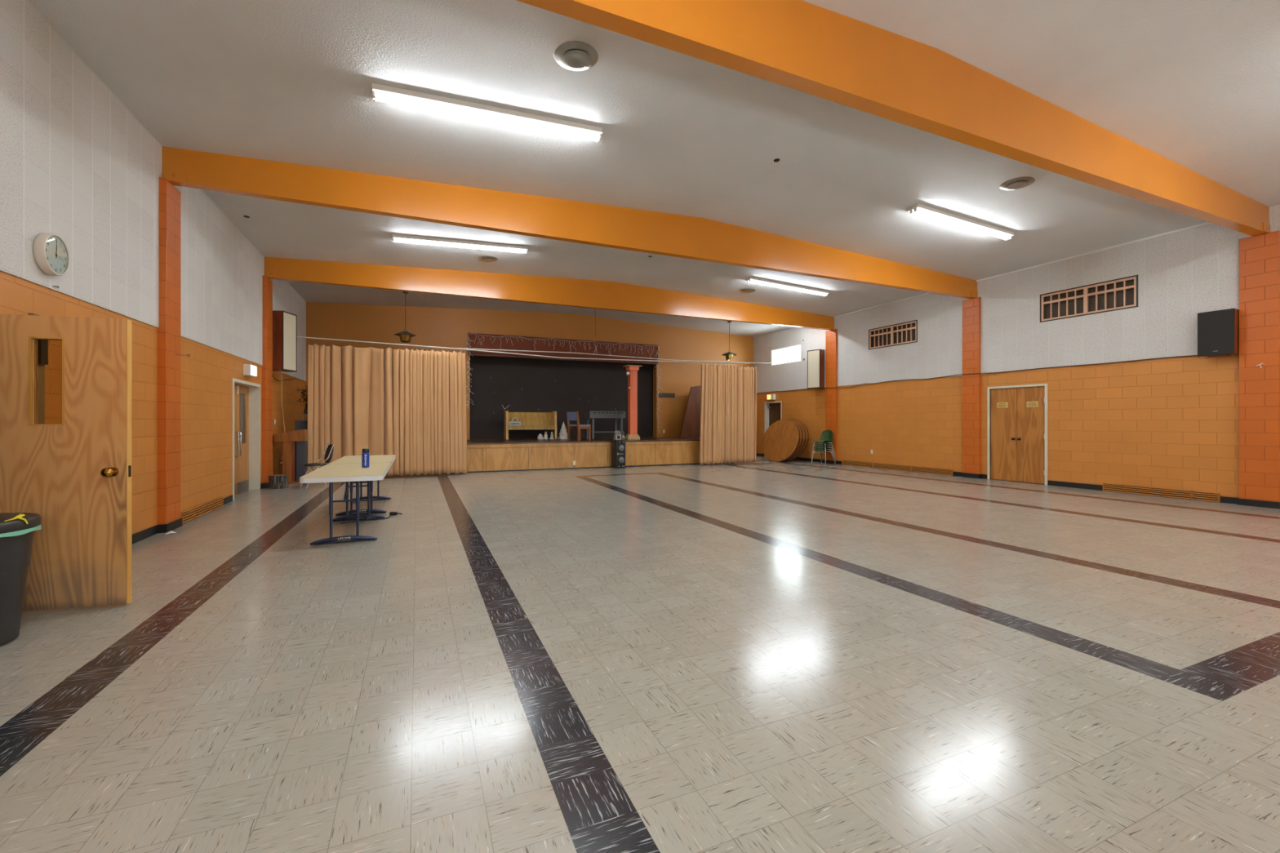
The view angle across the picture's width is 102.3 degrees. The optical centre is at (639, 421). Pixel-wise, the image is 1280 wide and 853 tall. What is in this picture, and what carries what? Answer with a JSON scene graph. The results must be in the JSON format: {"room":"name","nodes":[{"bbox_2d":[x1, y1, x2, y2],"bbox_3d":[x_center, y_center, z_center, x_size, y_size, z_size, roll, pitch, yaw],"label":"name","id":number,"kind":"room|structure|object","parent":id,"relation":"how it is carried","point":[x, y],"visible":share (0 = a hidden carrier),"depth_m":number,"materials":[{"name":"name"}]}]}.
{"room":"event hall","nodes":[
{"label":"event hall","id":0,"kind":"room"},
{"bbox_2d":[0,0,306,534],"bbox_3d":[-5.761,-1.050,6.000,0.274,4.700,17.986,0,0,-23],"label":"wall","id":1,"kind":"structure","parent":0,"point":[77,166],"depth_m":5.44,"materials":[{"name":"paint"}]},
{"bbox_2d":[27,312,48,423],"bbox_3d":[-4.773,-0.275,4.095,0.055,1.150,0.135,0,0,-23],"label":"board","id":2,"kind":"object","parent":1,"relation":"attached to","point":[42,344],"visible":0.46,"depth_m":4.11,"materials":[{"name":"brown wood"}]},
{"bbox_2d":[32,232,70,275],"bbox_3d":[-4.793,-1.365,4.208,0.081,0.330,0.330,0,0,-23],"label":"wall clock","id":3,"kind":"object","parent":1,"relation":"attached to","point":[51,251],"visible":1,"depth_m":4.17,"materials":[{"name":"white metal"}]},
{"bbox_2d":[0,314,131,611],"bbox_3d":[-4.084,0.281,3.555,0.948,2.015,0.202,0,0,-13],"label":"door","id":4,"kind":"structure","parent":1,"relation":"in","point":[75,473],"depth_m":3.57,"materials":[{"name":"brown wood"}]},
{"bbox_2d":[180,507,194,524],"bbox_3d":[-5.907,1.224,6.717,0.055,0.144,0.380,0,0,-23],"label":"baseboard heater","id":5,"kind":"object","parent":1,"relation":"attached to","point":[187,515],"visible":0.72,"depth_m":6.71,"materials":[{"name":"metal"}]},
{"bbox_2d":[131,482,269,544],"bbox_3d":[-5.605,1.250,6.067,0.094,0.100,17.386,0,0,-23],"label":"baseboard","id":6,"kind":"structure","parent":1,"relation":"attached to","point":[162,528],"depth_m":6.03,"materials":[{"name":"black rubber"}]},
{"bbox_2d":[190,497,223,518],"bbox_3d":[-6.207,1.224,7.410,0.055,0.144,1.110,0,0,-23],"label":"baseboard heater","id":7,"kind":"object","parent":1,"relation":"attached to","point":[199,510],"visible":0.91,"depth_m":7.36,"materials":[{"name":"metal"}]},
{"bbox_2d":[232,377,260,501],"bbox_3d":[-7.115,0.290,9.159,0.256,2.020,1.600,0,0,-23],"label":"door","id":8,"kind":"structure","parent":1,"relation":"in","point":[246,394],"depth_m":9.66,"materials":[{"name":"beige paint"}]},
{"bbox_2d":[243,364,257,377],"bbox_3d":[-6.939,-0.912,9.180,0.116,0.195,0.360,0,0,-23],"label":"exit sign","id":9,"kind":"object","parent":1,"relation":"attached to","point":[251,371],"visible":1,"depth_m":9.03,"materials":[{"name":"white plastic"}]},
{"bbox_2d":[272,310,297,372],"bbox_3d":[-7.474,-1.680,10.830,0.250,1.220,0.450,0,0,-1],"label":"speaker","id":10,"kind":"object","parent":1,"relation":"attached to","point":[284,323],"visible":0.87,"depth_m":10.68},
{"bbox_2d":[280,370,285,432],"bbox_3d":[-7.525,-0.426,10.839,0.046,1.294,0.167,0,0,-2],"label":"lead","id":11,"kind":"object","parent":10,"relation":"hanging from","point":[280,371],"visible":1,"depth_m":10.85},
{"bbox_2d":[283,311,296,370],"bbox_3d":[-7.362,-1.680,10.833,0.014,1.170,0.410,0,0,-1],"label":"speaker grille","id":12,"kind":"object","parent":10,"relation":"attached to","point":[289,319],"depth_m":10.82,"materials":[{"name":"beige fabric"}]},
{"bbox_2d":[297,336,750,364],"bbox_3d":[-2.219,-1.782,13.596,12.284,0.195,0.028,0,0,-23],"label":"rail","id":13,"kind":"object","parent":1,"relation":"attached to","point":[297,336],"visible":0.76,"depth_m":13.06,"materials":[{"name":"white metal"}]},
{"bbox_2d":[306,340,467,476],"bbox_3d":[-5.800,-0.275,12.045,3.352,3.084,0.186,0,0,-25],"label":"stage curtain","id":14,"kind":"object","parent":13,"relation":"hanging from","point":[406,404],"visible":0.89,"depth_m":12.01,"materials":[{"name":"beige fabric"}]},
{"bbox_2d":[699,362,756,464],"bbox_3d":[2.704,-0.276,15.736,2.006,3.086,0.165,0,0,-23],"label":"stage curtain","id":15,"kind":"object","parent":13,"relation":"hanging from","point":[728,394],"visible":1,"depth_m":15.68,"materials":[{"name":"beige fabric"}]},
{"bbox_2d":[305,302,753,439],"bbox_3d":[-2.418,-1.175,17.079,15.284,4.950,0.300,0,0,-23],"label":"wall","id":16,"kind":"structure","parent":0,"point":[447,327],"depth_m":16.52,"materials":[{"name":"paint"}]},
{"bbox_2d":[467,333,657,364],"bbox_3d":[-2.296,-2.370,16.929,6.381,0.680,0.068,0,0,-23],"label":"valance","id":17,"kind":"object","parent":16,"relation":"attached to","point":[527,344],"visible":0.95,"depth_m":16.75,"materials":[{"name":"brown fabric"}]},
{"bbox_2d":[466,337,473,408],"bbox_3d":[-5.166,-1.480,15.641,0.233,2.244,0.054,0,0,-23],"label":"string lights","id":18,"kind":"object","parent":17,"relation":"hanging from","point":[468,338],"visible":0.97,"depth_m":15.64,"materials":[{"name":"white plastic"}]},
{"bbox_2d":[529,338,558,349],"bbox_3d":[-3.074,-2.514,16.543,0.897,0.318,0.023,0,0,-23],"label":"string lights","id":19,"kind":"object","parent":17,"relation":"hanging from","point":[530,339],"depth_m":16.56,"materials":[{"name":"white plastic"}]},
{"bbox_2d":[560,340,604,351],"bbox_3d":[-1.907,-2.518,17.048,1.485,0.316,0.023,0,0,-23],"label":"string lights","id":20,"kind":"object","parent":17,"relation":"hanging from","point":[569,343],"depth_m":17.10,"materials":[{"name":"white plastic"}]},
{"bbox_2d":[654,346,662,432],"bbox_3d":[0.662,-1.121,18.161,0.292,3.060,0.056,0,0,-23],"label":"string lights","id":21,"kind":"object","parent":17,"relation":"hanging from","point":[658,347],"visible":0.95,"depth_m":18.16,"materials":[{"name":"white plastic"}]},
{"bbox_2d":[475,355,653,436],"bbox_3d":[-2.451,-0.878,17.317,6.295,2.843,0.164,0,0,-23],"label":"trim","id":22,"kind":"structure","parent":16,"relation":"attached to","point":[475,356],"depth_m":18.53,"materials":[{"name":"brown wood"}]},
{"bbox_2d":[657,392,675,397],"bbox_3d":[0.952,-0.950,18.361,0.660,0.160,0.020,0,0,-23],"label":"air vent","id":23,"kind":"object","parent":16,"relation":"in","point":[664,394],"visible":1,"depth_m":18.35,"materials":[{"name":"grey metal"}]},
{"bbox_2d":[0,456,1279,852],"bbox_3d":[0.791,1.360,9.657,15.284,0.120,19.500,0,0,-23],"label":"floor","id":24,"kind":"structure","parent":0,"point":[763,655],"depth_m":2.66,"materials":[{"name":"tile"}]},
{"bbox_2d":[0,512,41,645],"bbox_3d":[-3.892,0.919,2.967,0.590,0.761,0.626,0,0,-43],"label":"waste bin","id":25,"kind":"object","parent":24,"relation":"on","point":[17,530],"visible":1,"depth_m":3.01,"materials":[{"name":"black plastic"}]},
{"bbox_2d":[157,177,180,524],"bbox_3d":[-5.684,-0.782,6.224,0.094,4.164,0.403,0,0,-23],"label":"pillar","id":26,"kind":"structure","parent":24,"relation":"on","point":[169,330],"depth_m":6.13,"materials":[{"name":"orange paint"}]},
{"bbox_2d":[174,353,190,356],"bbox_3d":[-5.587,-0.815,6.289,0.155,0.036,0.034,0,0,-23],"label":"holder","id":27,"kind":"object","parent":26,"relation":"attached to","point":[188,354],"visible":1,"depth_m":6.30,"materials":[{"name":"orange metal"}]},
{"bbox_2d":[261,275,272,483],"bbox_3d":[-7.438,-0.782,10.283,0.094,4.164,0.436,0,0,-23],"label":"pillar","id":28,"kind":"structure","parent":24,"relation":"on","point":[267,283],"depth_m":10.14,"materials":[{"name":"orange paint"}]},
{"bbox_2d":[268,474,288,488],"bbox_3d":[-7.082,1.171,10.110,0.312,0.257,0.315,0,0,-23],"label":"tree stump","id":29,"kind":"object","parent":24,"relation":"on","point":[278,481],"visible":1,"depth_m":10.00,"materials":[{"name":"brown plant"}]},
{"bbox_2d":[273,429,307,484],"bbox_3d":[-7.438,0.730,10.980,0.550,1.140,0.380,0,0,-23],"label":"lectern","id":30,"kind":"object","parent":24,"relation":"on","point":[294,442],"visible":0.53,"depth_m":10.93,"materials":[{"name":"brown wood"}]},
{"bbox_2d":[294,420,307,445],"bbox_3d":[-7.574,0.635,11.648,0.320,1.330,0.306,0,0,-23],"label":"equipment case","id":31,"kind":"object","parent":30,"relation":"on","point":[299,424],"visible":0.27,"depth_m":11.49,"materials":[{"name":"grey plastic"}]},
{"bbox_2d":[301,413,307,420],"bbox_3d":[-7.523,-0.105,11.682,0.220,0.150,0.184,0,0,-23],"label":"cardboard box","id":32,"kind":"object","parent":31,"relation":"on","point":[304,416],"visible":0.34,"depth_m":11.58,"materials":[{"name":"brown cardboard"}]},
{"bbox_2d":[296,385,307,413],"bbox_3d":[-7.544,-0.508,11.699,0.465,0.657,0.350,0,0,-44],"label":"flower arrangement","id":33,"kind":"object","parent":32,"relation":"on","point":[303,395],"visible":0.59,"depth_m":11.63,"materials":[{"name":"brown plant"}]},
{"bbox_2d":[300,443,334,488],"bbox_3d":[-6.462,0.870,10.351,0.430,0.868,0.519,0,0,44],"label":"folding chair","id":34,"kind":"object","parent":24,"relation":"on","point":[329,450],"visible":0.82,"depth_m":10.38,"materials":[{"name":"black plastic"}]},
{"bbox_2d":[299,462,390,545],"bbox_3d":[-3.452,0.932,6.183,0.760,0.735,1.830,0,0,-23],"label":"folding table","id":35,"kind":"object","parent":24,"relation":"on","point":[331,473],"visible":1,"depth_m":5.59,"materials":[{"name":"white metal"}]},
{"bbox_2d":[361,448,369,467],"bbox_3d":[-3.402,0.447,6.395,0.083,0.236,0.083,0,0,14],"label":"water bottle","id":36,"kind":"object","parent":35,"relation":"on","point":[365,455],"visible":1,"depth_m":6.36,"materials":[{"name":"blue plastic"}]},
{"bbox_2d":[328,454,395,515],"bbox_3d":[-4.186,0.932,7.881,0.760,0.735,1.830,0,0,-23],"label":"folding table","id":37,"kind":"object","parent":24,"relation":"on","point":[390,459],"visible":0.71,"depth_m":7.49,"materials":[{"name":"white metal"}]},
{"bbox_2d":[339,514,391,524],"bbox_3d":[-3.562,1.291,6.809,0.199,0.016,0.682,0,0,33],"label":"lead","id":38,"kind":"object","parent":24,"relation":"on","point":[389,514],"visible":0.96,"depth_m":6.79,"materials":[{"name":"black plastic"}]},
{"bbox_2d":[364,516,375,519],"bbox_3d":[-3.579,1.278,6.842,0.120,0.045,0.060,0,0,-41],"label":"power strip","id":39,"kind":"object","parent":24,"relation":"on","point":[366,517],"visible":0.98,"depth_m":6.83,"materials":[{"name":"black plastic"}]},
{"bbox_2d":[389,511,402,515],"bbox_3d":[-3.400,1.278,7.192,0.158,0.045,0.060,0,0,-8],"label":"power strip","id":40,"kind":"object","parent":24,"relation":"on","point":[391,513],"visible":0.95,"depth_m":7.17,"materials":[{"name":"black plastic"}]},
{"bbox_2d":[458,436,724,473],"bbox_3d":[-1.415,0.921,16.125,8.476,0.757,3.115,0,0,-23],"label":"stage","id":41,"kind":"object","parent":24,"relation":"on","point":[512,454],"visible":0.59,"depth_m":14.34,"materials":[{"name":"brown wood"}]},
{"bbox_2d":[503,410,557,439],"bbox_3d":[-3.457,0.103,16.312,1.590,0.880,0.510,0,0,-23],"label":"pew","id":42,"kind":"object","parent":41,"relation":"on","point":[529,420],"visible":0.92,"depth_m":16.41,"materials":[{"name":"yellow wood"}]},
{"bbox_2d":[508,422,520,425],"bbox_3d":[-3.897,0.056,16.070,0.380,0.125,0.030,0,0,-23],"label":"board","id":43,"kind":"object","parent":42,"relation":"on","point":[509,423],"visible":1,"depth_m":16.05,"materials":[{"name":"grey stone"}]},
{"bbox_2d":[537,433,544,439],"bbox_3d":[-3.107,0.453,16.170,0.258,0.180,0.200,0,0,36],"label":"figurine","id":44,"kind":"object","parent":41,"relation":"on","point":[540,436],"visible":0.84,"depth_m":16.12,"materials":[{"name":"white ceramic"}]},
{"bbox_2d":[543,431,547,439],"bbox_3d":[-2.983,0.423,16.338,0.140,0.240,0.140,0,0,-23],"label":"figurine","id":45,"kind":"object","parent":41,"relation":"on","point":[545,436],"visible":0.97,"depth_m":16.30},
{"bbox_2d":[548,431,554,439],"bbox_3d":[-2.794,0.423,16.291,0.175,0.240,0.178,0,0,-38],"label":"figurine","id":46,"kind":"object","parent":41,"relation":"on","point":[551,435],"visible":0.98,"depth_m":16.30,"materials":[{"name":"white ceramic"}]},
{"bbox_2d":[469,355,651,439],"bbox_3d":[-2.461,-0.928,17.410,6.900,2.943,0.087,0,0,-23],"label":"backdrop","id":47,"kind":"structure","parent":41,"relation":"on","point":[499,385],"depth_m":17.16,"materials":[{"name":"black fabric"}]},
{"bbox_2d":[557,422,567,439],"bbox_3d":[-2.430,0.271,16.388,0.355,0.545,0.353,0,0,-23],"label":"tree","id":48,"kind":"object","parent":41,"relation":"on","point":[562,434],"visible":0.94,"depth_m":16.30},
{"bbox_2d":[566,411,591,440],"bbox_3d":[-1.783,0.123,15.012,0.500,0.840,0.524,0,0,-43],"label":"upholstered chair","id":49,"kind":"object","parent":41,"relation":"on","point":[570,415],"visible":0.99,"depth_m":14.91,"materials":[{"name":"brown wood"}]},
{"bbox_2d":[583,410,625,439],"bbox_3d":[-1.131,0.101,16.627,1.200,0.885,0.920,0,0,-23],"label":"table","id":50,"kind":"object","parent":41,"relation":"on","point":[608,415],"visible":0.84,"depth_m":16.43,"materials":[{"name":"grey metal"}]},
{"bbox_2d":[623,364,641,439],"bbox_3d":[-0.230,-0.588,15.828,0.470,2.262,0.380,0,0,-23],"label":"column","id":51,"kind":"structure","parent":41,"relation":"on","point":[632,434],"depth_m":15.74,"materials":[{"name":"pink paint"}]},
{"bbox_2d":[679,385,700,437],"bbox_3d":[2.304,-0.465,18.346,2.010,2.011,0.050,0,0,-23],"label":"panel","id":52,"kind":"object","parent":41,"relation":"on","point":[691,427],"visible":0.41,"depth_m":18.12,"materials":[{"name":"brown wood"}]},
{"bbox_2d":[611,440,625,468],"bbox_3d":[-0.602,0.905,14.551,0.307,0.790,0.326,0,0,-31],"label":"tower speaker","id":53,"kind":"object","parent":24,"relation":"on","point":[618,446],"visible":1,"depth_m":14.44},
{"bbox_2d":[613,434,621,439],"bbox_3d":[-0.631,0.430,14.500,0.180,0.160,0.144,0,0,-31],"label":"radio","id":54,"kind":"object","parent":53,"relation":"on","point":[616,437],"visible":0.92,"depth_m":14.44,"materials":[{"name":"plastic"}]},
{"bbox_2d":[613,430,621,435],"bbox_3d":[-0.634,0.302,14.496,0.200,0.125,0.207,0,0,-31],"label":"light","id":55,"kind":"object","parent":54,"relation":"on","point":[616,432],"visible":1,"depth_m":14.42,"materials":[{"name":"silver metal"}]},
{"bbox_2d":[761,418,799,462],"bbox_3d":[4.603,0.609,16.932,0.509,1.400,1.470,0,0,-36],"label":"folding table","id":56,"kind":"object","parent":24,"relation":"on","point":[781,439],"visible":1,"depth_m":16.89,"materials":[{"name":"laminate"}]},
{"bbox_2d":[781,418,803,462],"bbox_3d":[4.724,0.609,17.020,0.509,1.400,1.470,0,0,-36],"label":"folding table","id":57,"kind":"object","parent":24,"relation":"on","point":[795,422],"visible":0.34,"depth_m":16.51,"materials":[{"name":"brown wood"}]},
{"bbox_2d":[786,419,805,461],"bbox_3d":[4.846,0.609,17.109,0.509,1.400,1.470,0,0,-36],"label":"folding table","id":58,"kind":"object","parent":24,"relation":"on","point":[797,421],"visible":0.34,"depth_m":16.60,"materials":[{"name":"brown wood"}]},
{"bbox_2d":[788,419,808,461],"bbox_3d":[4.967,0.609,17.197,0.509,1.400,1.470,0,0,-36],"label":"folding table","id":59,"kind":"object","parent":24,"relation":"on","point":[801,422],"visible":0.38,"depth_m":16.69,"materials":[{"name":"brown wood"}]},
{"bbox_2d":[811,439,835,465],"bbox_3d":[5.650,0.914,15.879,0.531,0.779,0.515,0,0,-35],"label":"chair","id":60,"kind":"object","parent":24,"relation":"on","point":[817,451],"visible":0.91,"depth_m":15.80,"materials":[{"name":"silver metal"}]},
{"bbox_2d":[811,436,835,462],"bbox_3d":[5.654,0.846,15.885,0.531,0.779,0.515,0,0,-35],"label":"chair","id":61,"kind":"object","parent":60,"relation":"on","point":[816,448],"visible":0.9,"depth_m":15.80,"materials":[{"name":"silver metal"}]},
{"bbox_2d":[811,434,835,460],"bbox_3d":[5.657,0.778,15.892,0.531,0.779,0.515,0,0,-35],"label":"chair","id":62,"kind":"object","parent":61,"relation":"on","point":[827,445],"visible":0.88,"depth_m":15.81,"materials":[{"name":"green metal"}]},
{"bbox_2d":[811,431,835,457],"bbox_3d":[5.661,0.710,15.898,0.531,0.779,0.515,0,0,-35],"label":"chair","id":63,"kind":"object","parent":62,"relation":"on","point":[825,442],"visible":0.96,"depth_m":15.81,"materials":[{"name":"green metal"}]},
{"bbox_2d":[811,430,835,456],"bbox_3d":[5.665,0.642,15.904,0.531,0.779,0.515,0,0,-35],"label":"chair","id":64,"kind":"object","parent":63,"relation":"on","point":[828,437],"visible":0.99,"depth_m":15.96,"materials":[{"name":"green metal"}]},
{"bbox_2d":[825,328,837,461],"bbox_3d":[5.977,-0.782,16.082,0.083,4.164,0.436,0,0,-23],"label":"pillar","id":65,"kind":"structure","parent":24,"relation":"on","point":[831,335],"depth_m":16.04,"materials":[{"name":"orange paint"}]},
{"bbox_2d":[962,297,981,474],"bbox_3d":[7.732,-0.782,12.024,0.083,4.164,0.403,0,0,-23],"label":"pillar","id":66,"kind":"structure","parent":24,"relation":"on","point":[971,308],"depth_m":11.96,"materials":[{"name":"orange paint"}]},
{"bbox_2d":[1239,230,1279,502],"bbox_3d":[9.508,-0.782,7.915,0.083,4.164,0.411,0,0,-23],"label":"pillar","id":67,"kind":"structure","parent":24,"relation":"on","point":[1259,255],"depth_m":7.89,"materials":[{"name":"orange brick"}]},
{"bbox_2d":[27,0,1279,337],"bbox_3d":[1.147,-3.537,8.833,15.284,0.572,17.706,0,0,-23],"label":"ceiling","id":68,"kind":"structure","parent":0,"point":[1195,84],"depth_m":5.95,"materials":[{"name":"paint"}]},
{"bbox_2d":[394,291,416,342],"bbox_3d":[-6.086,-2.722,13.384,0.530,1.295,0.459,0,0,-23],"label":"pendant lantern","id":69,"kind":"object","parent":68,"relation":"hanging from","point":[405,336],"visible":0.99,"depth_m":13.32,"materials":[{"name":"brown metal"}]},
{"bbox_2d":[391,234,528,253],"bbox_3d":[-3.360,-3.361,9.791,2.420,0.206,0.190,0,0,-23],"label":"ceiling light","id":70,"kind":"object","parent":68,"relation":"attached to","point":[397,237],"visible":1,"depth_m":9.70,"materials":[{"name":"white plastic"}]},
{"bbox_2d":[371,82,602,142],"bbox_3d":[-1.587,-3.361,5.676,2.420,0.206,0.190,0,0,-23],"label":"ceiling light","id":71,"kind":"object","parent":68,"relation":"attached to","point":[383,93],"visible":1,"depth_m":5.57,"materials":[{"name":"white plastic"}]},
{"bbox_2d":[477,256,497,262],"bbox_3d":[-3.213,-3.423,10.878,0.408,0.046,0.409,0,0,-19],"label":"ceiling vent","id":72,"kind":"object","parent":68,"relation":"in","point":[486,259],"visible":1,"depth_m":10.81,"materials":[{"name":"metal"}]},
{"bbox_2d":[264,257,834,329],"bbox_3d":[-0.719,-3.220,13.150,14.724,0.706,0.158,0,0,-23],"label":"beam","id":73,"kind":"structure","parent":68,"relation":"attached to","point":[574,292],"depth_m":12.37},
{"bbox_2d":[162,146,977,298],"bbox_3d":[1.048,-3.220,9.062,14.724,0.706,0.158,0,0,-23],"label":"beam","id":74,"kind":"structure","parent":68,"relation":"attached to","point":[693,237],"depth_m":7.94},
{"bbox_2d":[554,40,598,71],"bbox_3d":[-0.599,-3.424,4.851,0.408,0.046,0.409,0,0,-19],"label":"ceiling vent","id":75,"kind":"object","parent":68,"relation":"in","point":[575,55],"visible":1,"depth_m":4.81,"materials":[{"name":"metal"}]},
{"bbox_2d":[595,308,595,336],"bbox_3d":[-1.402,-3.119,16.212,0.010,0.860,0.012,0,0,-23],"label":"hanging wire","id":76,"kind":"object","parent":68,"relation":"hanging from","point":[595,308],"visible":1,"depth_m":16.21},
{"bbox_2d":[722,320,736,360],"bbox_3d":[2.994,-2.714,17.266,0.530,1.295,0.459,0,0,-23],"label":"pendant lantern","id":77,"kind":"object","parent":68,"relation":"hanging from","point":[729,356],"visible":1,"depth_m":17.19,"materials":[{"name":"brown metal"}]},
{"bbox_2d":[739,288,755,293],"bbox_3d":[2.811,-3.417,13.472,0.408,0.046,0.409,0,0,-19],"label":"ceiling vent","id":78,"kind":"object","parent":68,"relation":"in","point":[746,290],"visible":1,"depth_m":13.40,"materials":[{"name":"metal"}]},
{"bbox_2d":[746,276,829,296],"bbox_3d":[3.706,-3.354,12.845,2.420,0.206,0.190,0,0,-23],"label":"ceiling light","id":79,"kind":"object","parent":68,"relation":"attached to","point":[753,280],"visible":1,"depth_m":12.75,"materials":[{"name":"white plastic"}]},
{"bbox_2d":[516,0,1270,235],"bbox_3d":[2.810,-3.220,4.987,14.724,0.706,0.181,0,0,-23],"label":"beam","id":80,"kind":"structure","parent":68,"relation":"attached to","point":[799,45],"depth_m":4.78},
{"bbox_2d":[907,203,1014,240],"bbox_3d":[5.474,-3.354,8.729,2.420,0.206,0.190,0,0,-23],"label":"ceiling light","id":81,"kind":"object","parent":68,"relation":"attached to","point":[918,209],"visible":1,"depth_m":8.63,"materials":[{"name":"white plastic"}]},
{"bbox_2d":[1000,176,1035,190],"bbox_3d":[5.425,-3.417,7.422,0.408,0.046,0.409,0,0,-19],"label":"ceiling vent","id":82,"kind":"object","parent":68,"relation":"in","point":[1017,183],"visible":1,"depth_m":7.38,"materials":[{"name":"metal"}]},
{"bbox_2d":[753,204,1279,502],"bbox_3d":[7.943,-1.050,11.924,0.274,4.700,17.986,0,0,-23],"label":"wall","id":83,"kind":"structure","parent":0,"point":[1170,423],"depth_m":10.13,"materials":[{"name":"brick"}]},
{"bbox_2d":[766,394,775,399],"bbox_3d":[4.774,-0.905,18.798,0.116,0.200,0.380,0,0,-23],"label":"exit sign","id":84,"kind":"object","parent":83,"relation":"attached to","point":[769,397],"visible":1,"depth_m":18.72,"materials":[{"name":"white plastic"}]},
{"bbox_2d":[764,400,782,457],"bbox_3d":[4.934,0.280,18.824,0.222,2.040,0.980,0,0,-23],"label":"door","id":85,"kind":"structure","parent":83,"relation":"in","point":[772,410],"depth_m":19.11,"materials":[{"name":"beige paint"}]},
{"bbox_2d":[807,349,824,388],"bbox_3d":[5.619,-1.680,16.487,0.250,1.220,0.450,0,0,-39],"label":"speaker","id":86,"kind":"object","parent":83,"relation":"attached to","point":[815,358],"visible":1,"depth_m":16.37},
{"bbox_2d":[808,350,819,387],"bbox_3d":[5.532,-1.680,16.417,0.014,1.170,0.410,0,0,-39],"label":"speaker grille","id":87,"kind":"object","parent":86,"relation":"attached to","point":[813,355],"depth_m":16.40,"materials":[{"name":"beige fabric"}]},
{"bbox_2d":[841,459,872,467],"bbox_3d":[6.382,1.224,15.157,0.055,0.144,1.140,0,0,-23],"label":"baseboard heater","id":88,"kind":"object","parent":83,"relation":"attached to","point":[843,462],"visible":1,"depth_m":15.13,"materials":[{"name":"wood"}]},
{"bbox_2d":[872,462,911,471],"bbox_3d":[6.854,1.224,14.065,0.055,0.144,1.220,0,0,-23],"label":"baseboard heater","id":89,"kind":"object","parent":83,"relation":"attached to","point":[905,468],"visible":1,"depth_m":14.02,"materials":[{"name":"wood"}]},
{"bbox_2d":[868,320,917,350],"bbox_3d":[6.944,-2.355,14.101,0.180,0.580,1.575,0,0,-23],"label":"window","id":90,"kind":"structure","parent":83,"relation":"in","point":[903,333],"depth_m":14.05,"materials":[{"name":"beige wood"}]},
{"bbox_2d":[911,466,952,475],"bbox_3d":[7.322,1.224,12.982,0.055,0.144,1.120,0,0,-23],"label":"baseboard heater","id":91,"kind":"object","parent":83,"relation":"attached to","point":[913,468],"visible":1,"depth_m":12.93,"materials":[{"name":"metal"}]},
{"bbox_2d":[758,355,1197,393],"bbox_3d":[6.837,-1.075,14.030,0.088,0.106,12.070,0,0,-23],"label":"cable","id":92,"kind":"object","parent":83,"relation":"attached to","point":[1188,355],"visible":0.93,"depth_m":10.97,"materials":[{"name":"black rubber"}]},
{"bbox_2d":[986,383,1048,484],"bbox_3d":[8.182,0.255,11.177,0.188,2.090,1.215,0,0,-23],"label":"door","id":93,"kind":"structure","parent":83,"relation":"in","point":[1019,417],"depth_m":11.14,"materials":[{"name":"brown wood"}]},
{"bbox_2d":[755,453,1279,509],"bbox_3d":[7.792,1.250,11.859,0.083,0.100,17.386,0,0,-23],"label":"baseboard","id":94,"kind":"structure","parent":83,"relation":"attached to","point":[1255,503],"depth_m":10.00,"materials":[{"name":"black rubber"}]},
{"bbox_2d":[833,222,1213,317],"bbox_3d":[7.753,-3.256,11.991,0.050,0.055,8.740,0,0,-23],"label":"trim","id":95,"kind":"structure","parent":83,"relation":"attached to","point":[1206,223],"depth_m":10.22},
{"bbox_2d":[1040,275,1137,322],"bbox_3d":[8.706,-2.355,10.026,0.180,0.580,1.595,0,0,-23],"label":"window","id":96,"kind":"structure","parent":83,"relation":"in","point":[1118,294],"depth_m":9.97,"materials":[{"name":"beige wood"}]},
{"bbox_2d":[1102,483,1191,499],"bbox_3d":[8.969,1.224,9.172,0.055,0.144,1.200,0,0,-23],"label":"baseboard heater","id":97,"kind":"object","parent":83,"relation":"attached to","point":[1181,494],"visible":1,"depth_m":9.11,"materials":[{"name":"metal"}]},
{"bbox_2d":[1191,490,1219,502],"bbox_3d":[9.275,1.224,8.466,0.055,0.144,0.320,0,0,-23],"label":"baseboard heater","id":98,"kind":"object","parent":83,"relation":"attached to","point":[1198,495],"visible":1,"depth_m":8.45,"materials":[{"name":"wood"}]},
{"bbox_2d":[1197,307,1239,357],"bbox_3d":[9.265,-1.411,8.262,0.206,0.723,0.415,0,0,-23],"label":"speaker","id":99,"kind":"object","parent":83,"relation":"attached to","point":[1218,331],"visible":1,"depth_m":8.19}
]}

